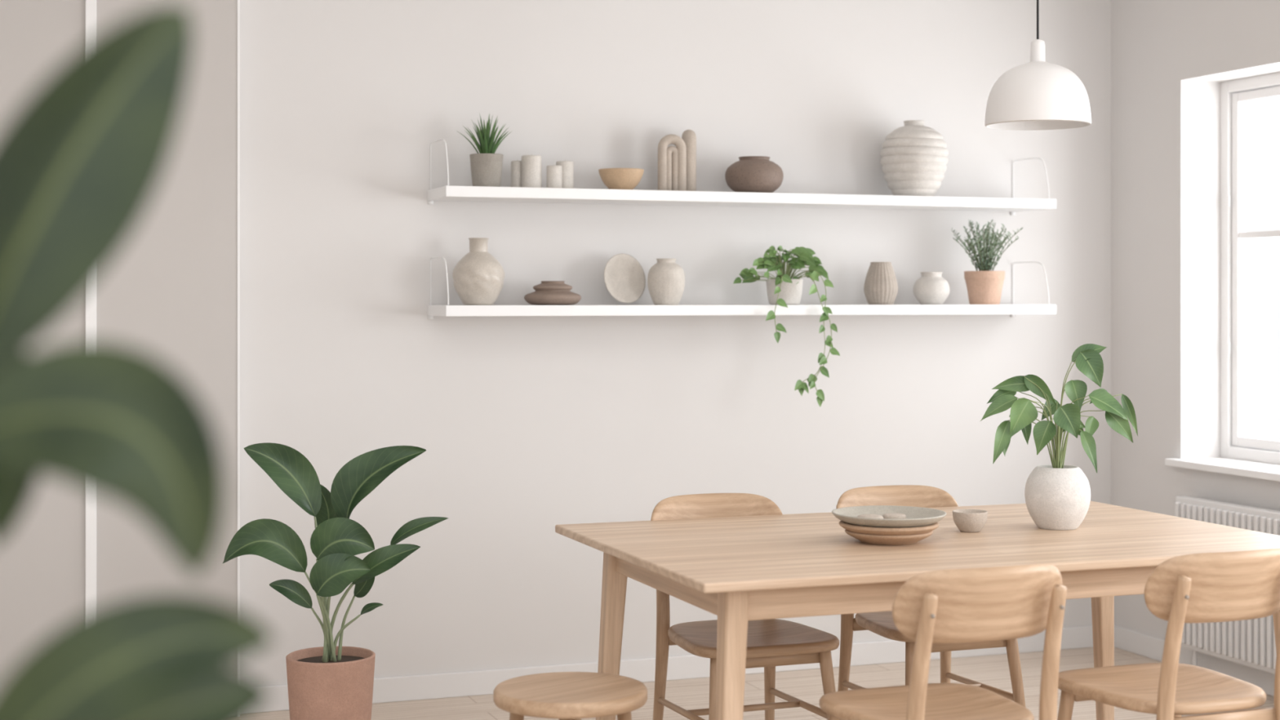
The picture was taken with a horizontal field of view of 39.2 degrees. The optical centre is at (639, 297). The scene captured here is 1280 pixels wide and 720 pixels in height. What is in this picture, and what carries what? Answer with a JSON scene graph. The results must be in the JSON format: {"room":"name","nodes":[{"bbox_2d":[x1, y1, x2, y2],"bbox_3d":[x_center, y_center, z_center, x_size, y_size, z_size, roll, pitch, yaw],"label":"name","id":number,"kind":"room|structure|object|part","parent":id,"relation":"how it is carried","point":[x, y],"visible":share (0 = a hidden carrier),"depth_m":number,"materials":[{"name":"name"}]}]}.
{"room":"dining room","nodes":[
{"label":"dining room","id":0,"kind":"room"},
{"bbox_2d":[240,0,1111,686],"bbox_3d":[-1.188,-0.050,6.194,7.220,2.900,0.150,0,0,-20],"label":"wall","id":1,"kind":"structure","parent":0,"point":[526,426],"depth_m":6.50,"materials":[{"name":"paint"}]},
{"bbox_2d":[84,0,96,613],"bbox_3d":[-1.786,-0.050,5.840,0.035,2.900,0.013,0,0,-20],"label":"trim","id":2,"kind":"structure","parent":1,"relation":"attached to","point":[90,5],"depth_m":5.83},
{"bbox_2d":[0,0,237,684],"bbox_3d":[-2.949,-0.050,5.446,3.400,2.900,0.045,0,0,-20],"label":"wall panel","id":3,"kind":"object","parent":1,"relation":"attached to","point":[169,294],"visible":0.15,"depth_m":5.91,"materials":[{"name":"beige paint"}]},
{"bbox_2d":[237,0,239,671],"bbox_3d":[-1.350,-0.050,6.029,0.008,2.900,0.048,0,0,-20],"label":"trim","id":4,"kind":"structure","parent":1,"relation":"attached to","point":[238,1],"depth_m":6.01,"materials":[{"name":"white paint"}]},
{"bbox_2d":[253,625,1093,712],"bbox_3d":[0.275,1.357,6.641,3.465,0.085,0.014,0,0,-20],"label":"baseboard","id":5,"kind":"structure","parent":1,"relation":"attached to","point":[447,685],"depth_m":6.52,"materials":[{"name":"white wood"}]},
{"bbox_2d":[427,138,1056,214],"bbox_3d":[0.421,-0.435,6.558,2.382,0.216,0.270,0,0,-20],"label":"wall shelf","id":6,"kind":"object","parent":1,"relation":"attached to","point":[447,193],"visible":1,"depth_m":6.42,"materials":[{"name":"white wood"}]},
{"bbox_2d":[456,113,510,186],"bbox_3d":[-0.534,-0.509,6.190,0.192,0.264,0.169,0,0,-20],"label":"aloe","id":7,"kind":"object","parent":6,"relation":"on","point":[486,166],"visible":0.85,"depth_m":6.16,"materials":[{"name":"plant"}]},
{"bbox_2d":[469,153,502,186],"bbox_3d":[-0.529,-0.436,6.195,0.116,0.117,0.116,0,0,-20],"label":"pot","id":8,"kind":"object","parent":6,"relation":"on","point":[486,168],"depth_m":6.15,"materials":[{"name":"stone"}]},
{"bbox_2d":[511,160,521,186],"bbox_3d":[-0.428,-0.430,6.264,0.044,0.106,0.044,0,0,-20],"label":"pillar candle","id":9,"kind":"object","parent":6,"relation":"on","point":[516,166],"visible":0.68,"depth_m":6.24,"materials":[{"name":"wax"}]},
{"bbox_2d":[521,154,542,187],"bbox_3d":[-0.377,-0.439,6.240,0.070,0.123,0.070,0,0,-20],"label":"pillar candle","id":10,"kind":"object","parent":6,"relation":"on","point":[531,165],"visible":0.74,"depth_m":6.21,"materials":[{"name":"wax"}]},
{"bbox_2d":[546,164,562,187],"bbox_3d":[-0.298,-0.421,6.253,0.054,0.089,0.054,0,0,-20],"label":"pillar candle","id":11,"kind":"object","parent":6,"relation":"on","point":[554,173],"visible":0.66,"depth_m":6.23,"materials":[{"name":"wax"}]},
{"bbox_2d":[555,160,573,188],"bbox_3d":[-0.264,-0.431,6.308,0.062,0.108,0.062,0,0,-20],"label":"pillar candle","id":12,"kind":"object","parent":6,"relation":"on","point":[567,166],"visible":0.71,"depth_m":6.28,"materials":[{"name":"wax"}]},
{"bbox_2d":[598,168,644,189],"bbox_3d":[-0.066,-0.416,6.364,0.162,0.078,0.162,0,0,-20],"label":"wooden bowl","id":13,"kind":"object","parent":6,"relation":"on","point":[612,178],"visible":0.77,"depth_m":6.31,"materials":[{"name":"beige wood"}]},
{"bbox_2d":[657,133,686,191],"bbox_3d":[0.114,-0.480,6.392,0.104,0.206,0.035,0,0,-11],"label":"sculpture","id":14,"kind":"object","parent":6,"relation":"on","point":[672,160],"visible":0.96,"depth_m":6.38,"materials":[{"name":"beige ceramic"}]},
{"bbox_2d":[681,129,696,191],"bbox_3d":[0.177,-0.493,6.490,0.052,0.232,0.125,0,0,1],"label":"sculpture","id":15,"kind":"object","parent":6,"relation":"on","point":[689,136],"visible":0.72,"depth_m":6.43,"materials":[{"name":"beige ceramic"}]},
{"bbox_2d":[724,155,783,192],"bbox_3d":[0.416,-0.445,6.540,0.212,0.135,0.212,0,0,-20],"label":"vase","id":16,"kind":"object","parent":6,"relation":"on","point":[751,174],"visible":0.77,"depth_m":6.46,"materials":[{"name":"brown ceramic"}]},
{"bbox_2d":[880,120,948,195],"bbox_3d":[1.032,-0.521,6.757,0.254,0.288,0.254,0,0,-20],"label":"ribbed vase","id":17,"kind":"object","parent":6,"relation":"on","point":[914,159],"visible":0.9,"depth_m":6.67,"materials":[{"name":"white ceramic"}]},
{"bbox_2d":[427,257,1056,319],"bbox_3d":[0.421,-0.033,6.558,2.382,0.216,0.270,0,0,-20],"label":"wall shelf","id":18,"kind":"object","parent":1,"relation":"attached to","point":[447,310],"visible":1,"depth_m":6.42,"materials":[{"name":"white wood"}]},
{"bbox_2d":[452,237,504,305],"bbox_3d":[-0.556,-0.091,6.185,0.178,0.231,0.178,0,0,-20],"label":"bottle vase","id":19,"kind":"object","parent":18,"relation":"on","point":[478,277],"visible":1,"depth_m":6.12,"materials":[{"name":"ceramic"}]},
{"bbox_2d":[524,280,581,305],"bbox_3d":[-0.305,-0.017,6.277,0.200,0.084,0.200,0,0,-20],"label":"vase","id":20,"kind":"object","parent":18,"relation":"on","point":[548,292],"visible":1,"depth_m":6.21,"materials":[{"name":"ceramic"}]},
{"bbox_2d":[604,253,645,302],"bbox_3d":[-0.059,-0.070,6.406,0.180,0.177,0.050,0,0,-37],"label":"decorative plate","id":21,"kind":"object","parent":18,"relation":"on","point":[624,279],"visible":1,"depth_m":6.42,"materials":[{"name":"beige ceramic"}]},
{"bbox_2d":[647,258,684,305],"bbox_3d":[0.094,-0.057,6.412,0.134,0.166,0.134,0,0,-20],"label":"round vase","id":22,"kind":"object","parent":18,"relation":"on","point":[665,278],"visible":1,"depth_m":6.36,"materials":[{"name":"beige ceramic"}]},
{"bbox_2d":[765,279,803,304],"bbox_3d":[0.527,-0.022,6.554,0.136,0.093,0.136,0,0,-20],"label":"pot","id":23,"kind":"object","parent":18,"relation":"on","point":[791,293],"depth_m":6.50,"materials":[{"name":"white ceramic"}]},
{"bbox_2d":[733,245,839,406],"bbox_3d":[0.526,0.101,6.513,0.361,0.582,0.263,0,0,-20],"label":"pothos","id":24,"kind":"object","parent":18,"relation":"on","point":[784,290],"visible":0.98,"depth_m":6.50,"materials":[{"name":"green plant"}]},
{"bbox_2d":[863,262,897,304],"bbox_3d":[0.901,-0.055,6.717,0.126,0.159,0.126,0,0,-20],"label":"vase","id":25,"kind":"object","parent":18,"relation":"on","point":[881,286],"visible":0.87,"depth_m":6.67,"materials":[{"name":"beige ceramic"}]},
{"bbox_2d":[913,271,949,304],"bbox_3d":[1.102,-0.037,6.791,0.137,0.123,0.137,0,0,-20],"label":"bud vase","id":26,"kind":"object","parent":18,"relation":"on","point":[931,288],"visible":0.95,"depth_m":6.74,"materials":[{"name":"white ceramic"}]},
{"bbox_2d":[964,271,1004,304],"bbox_3d":[1.316,-0.038,6.858,0.154,0.129,0.154,0,0,-20],"label":"pot","id":27,"kind":"object","parent":18,"relation":"on","point":[984,287],"depth_m":6.80,"materials":[{"name":"ceramic"}]},
{"bbox_2d":[951,219,1022,304],"bbox_3d":[1.324,-0.137,6.859,0.308,0.327,0.172,0,0,-20],"label":"rosemary","id":28,"kind":"object","parent":18,"relation":"on","point":[984,286],"visible":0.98,"depth_m":6.83,"materials":[{"name":"plant"}]},
{"bbox_2d":[244,647,1274,719],"bbox_3d":[0.039,1.450,2.836,7.220,0.100,7.300,0,0,-20],"label":"floor","id":29,"kind":"structure","parent":0,"point":[806,685],"depth_m":6.38,"materials":[{"name":"brown wood"}]},
{"bbox_2d":[0,4,274,719],"bbox_3d":[-0.438,0.594,0.988,0.417,1.630,0.379,0,0,31],"label":"plant","id":30,"kind":"object","parent":29,"relation":"on","point":[83,157],"visible":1,"depth_m":0.99,"materials":[{"name":"green plant"}]},
{"bbox_2d":[222,442,448,719],"bbox_3d":[-0.889,0.916,5.282,0.626,0.984,0.284,0,0,10],"label":"rubber plant","id":31,"kind":"object","parent":29,"relation":"on","point":[328,682],"visible":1,"depth_m":5.23,"materials":[{"name":"green plant"}]},
{"bbox_3d":[-0.912,1.230,5.299,0.260,0.357,0.260,0,0,0],"label":"pot","id":32,"kind":"part","parent":31,"relation":"part of","materials":[{"name":"ceramic"}]},
{"bbox_2d":[493,671,647,719],"bbox_3d":[-0.166,1.166,4.294,0.368,0.471,0.368,0,0,-43],"label":"round stool","id":33,"kind":"object","parent":29,"relation":"on","point":[562,695],"visible":1,"depth_m":4.23,"materials":[{"name":"brown wood"}]},
{"bbox_2d":[650,493,839,719],"bbox_3d":[0.289,0.991,5.090,0.432,0.822,0.518,0,0,-20],"label":"dining chair","id":34,"kind":"object","parent":29,"relation":"on","point":[771,643],"visible":0.48,"depth_m":5.13,"materials":[{"name":"brown wood"}]},
{"bbox_3d":[0.217,0.664,5.285,0.422,0.168,0.093,0,0,-20],"label":"backrest","id":35,"kind":"part","parent":34,"relation":"part of","materials":[{"name":"brown wood"}]},
{"bbox_3d":[0.303,0.954,5.051,0.432,0.030,0.436,0,0,-20],"label":"seat","id":36,"kind":"part","parent":34,"relation":"part of","materials":[{"name":"brown wood"}]},
{"bbox_2d":[555,501,1279,719],"bbox_3d":[0.786,1.022,4.873,1.778,0.757,1.125,0,0,-20],"label":"dining table","id":37,"kind":"object","parent":29,"relation":"on","point":[736,570],"visible":0.83,"depth_m":4.57,"materials":[{"name":"brown wood"}]},
{"bbox_2d":[831,505,946,545],"bbox_3d":[0.656,0.604,4.738,0.300,0.078,0.300,0,0,-20],"label":"bowls","id":38,"kind":"object","parent":37,"relation":"on","point":[882,525],"visible":1,"depth_m":4.66,"materials":[{"name":"beige ceramic"}]},
{"bbox_2d":[952,509,987,532],"bbox_3d":[0.909,0.615,4.948,0.096,0.056,0.096,0,0,-20],"label":"bowl","id":39,"kind":"object","parent":37,"relation":"on","point":[966,520],"visible":1,"depth_m":4.92,"materials":[{"name":"beige ceramic"}]},
{"bbox_2d":[980,343,1137,530],"bbox_3d":[1.177,0.385,5.021,0.455,0.516,0.180,0,0,0],"label":"table plant","id":40,"kind":"object","parent":37,"relation":"on","point":[1057,495],"visible":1,"depth_m":4.98,"materials":[{"name":"green plant"}]},
{"bbox_2d":[835,484,1026,707],"bbox_3d":[0.849,0.991,5.316,0.432,0.822,0.518,0,0,-20],"label":"dining chair","id":41,"kind":"object","parent":29,"relation":"on","point":[881,623],"visible":0.34,"depth_m":5.42,"materials":[{"name":"brown wood"}]},
{"bbox_3d":[0.863,0.954,5.277,0.432,0.030,0.436,0,0,-20],"label":"seat","id":42,"kind":"part","parent":41,"relation":"part of","materials":[{"name":"brown wood"}]},
{"bbox_3d":[0.778,0.664,5.511,0.422,0.168,0.093,0,0,-20],"label":"backrest","id":43,"kind":"part","parent":41,"relation":"part of","materials":[{"name":"brown wood"}]},
{"bbox_2d":[819,564,1066,719],"bbox_3d":[0.685,0.991,4.109,0.432,0.822,0.518,0,0,-20],"label":"dining chair","id":44,"kind":"object","parent":29,"relation":"on","point":[995,603],"visible":1,"depth_m":3.92,"materials":[{"name":"brown wood"}]},
{"bbox_3d":[0.671,0.954,4.147,0.432,0.030,0.436,0,0,-20],"label":"seat","id":45,"kind":"part","parent":44,"relation":"part of","materials":[{"name":"brown wood"}]},
{"bbox_3d":[0.757,0.664,3.914,0.422,0.168,0.093,0,0,-20],"label":"backrest","id":46,"kind":"part","parent":44,"relation":"part of","materials":[{"name":"brown wood"}]},
{"bbox_2d":[1057,547,1279,719],"bbox_3d":[1.293,0.991,4.352,0.432,0.822,0.518,0,0,-21],"label":"dining chair","id":47,"kind":"object","parent":29,"relation":"on","point":[1233,585],"visible":0.98,"depth_m":4.16,"materials":[{"name":"brown wood"}]},
{"bbox_3d":[1.278,0.954,4.391,0.432,0.030,0.436,0,0,-21],"label":"seat","id":48,"kind":"part","parent":47,"relation":"part of","materials":[{"name":"brown wood"}]},
{"bbox_3d":[1.369,0.664,4.159,0.422,0.168,0.093,0,0,-21],"label":"backrest","id":49,"kind":"part","parent":47,"relation":"part of","materials":[{"name":"brown wood"}]},
{"bbox_2d":[1111,0,1279,639],"bbox_3d":[3.268,-0.050,3.936,0.300,2.900,7.150,0,0,-20],"label":"wall","id":50,"kind":"structure","parent":0,"point":[1171,60],"depth_m":6.89,"materials":[{"name":"paint"}]},
{"bbox_2d":[1114,625,1275,696],"bbox_3d":[3.123,1.357,3.875,0.014,0.085,7.136,0,0,-20],"label":"baseboard","id":51,"kind":"structure","parent":50,"relation":"attached to","point":[1136,642],"depth_m":6.74,"materials":[{"name":"white wood"}]},
{"bbox_2d":[1164,457,1279,481],"bbox_3d":[2.291,0.625,6.134,0.065,0.027,1.530,0,0,-20],"label":"sill","id":52,"kind":"structure","parent":50,"relation":"attached to","point":[1175,462],"depth_m":6.52,"materials":[{"name":"white wood"}]},
{"bbox_2d":[1174,495,1279,674],"bbox_3d":[2.253,1.070,6.125,0.103,0.660,1.280,0,0,-20],"label":"radiator","id":53,"kind":"object","parent":50,"relation":"attached to","point":[1251,643],"visible":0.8,"depth_m":6.39,"materials":[{"name":"white metal"}]},
{"bbox_2d":[1226,195,1230,353],"bbox_3d":[2.238,-0.090,6.833,0.008,0.600,0.014,0,0,-20],"label":"hinges","id":54,"kind":"object","parent":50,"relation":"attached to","point":[1228,197],"visible":1,"depth_m":6.83,"materials":[{"name":"white metal"}]},
{"bbox_2d":[1220,71,1279,464],"bbox_3d":[2.505,-0.108,6.212,0.070,1.437,1.450,0,0,-20],"label":"frame","id":55,"kind":"object","parent":50,"relation":"attached to","point":[1228,88],"visible":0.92,"depth_m":6.84,"materials":[{"name":"white wood"}]},
{"bbox_2d":[1231,85,1279,450],"bbox_3d":[2.505,-0.108,6.212,0.040,1.339,1.352,0,0,-20],"label":"window","id":56,"kind":"structure","parent":50,"relation":"in","point":[1239,233],"depth_m":6.81,"materials":[{"name":"white wood"}]},
{"bbox_3d":[0.039,-1.550,2.836,7.220,0.100,7.300,0,0,-20],"label":"ceiling","id":57,"kind":"structure","parent":0,"visible":0},
{"bbox_2d":[984,0,1091,130],"bbox_3d":[1.129,-0.995,5.097,0.305,1.011,0.305,0,0,-20],"label":"pendant lamp","id":58,"kind":"object","parent":57,"relation":"hanging from","point":[1037,94],"visible":1,"depth_m":5.00,"materials":[{"name":"metal"}]},
{"bbox_3d":[1.129,-0.581,5.097,0.295,0.177,0.295,0,0,-20],"label":"lamp shade","id":59,"kind":"part","parent":58,"relation":"part of","materials":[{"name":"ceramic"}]},
{"bbox_3d":[1.129,-1.115,5.097,0.006,0.770,0.006,0,0,2],"label":"cord","id":60,"kind":"part","parent":58,"relation":"part of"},
{"label":"outside","id":61,"kind":"structure","parent":0,"visible":0},
{"bbox_2d":[1246,97,1279,439],"bbox_3d":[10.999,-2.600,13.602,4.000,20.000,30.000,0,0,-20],"label":"window pane","id":62,"kind":"object","parent":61,"point":[1263,116],"visible":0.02,"depth_m":19.41,"materials":[{"name":"clear glass"}]}
]}

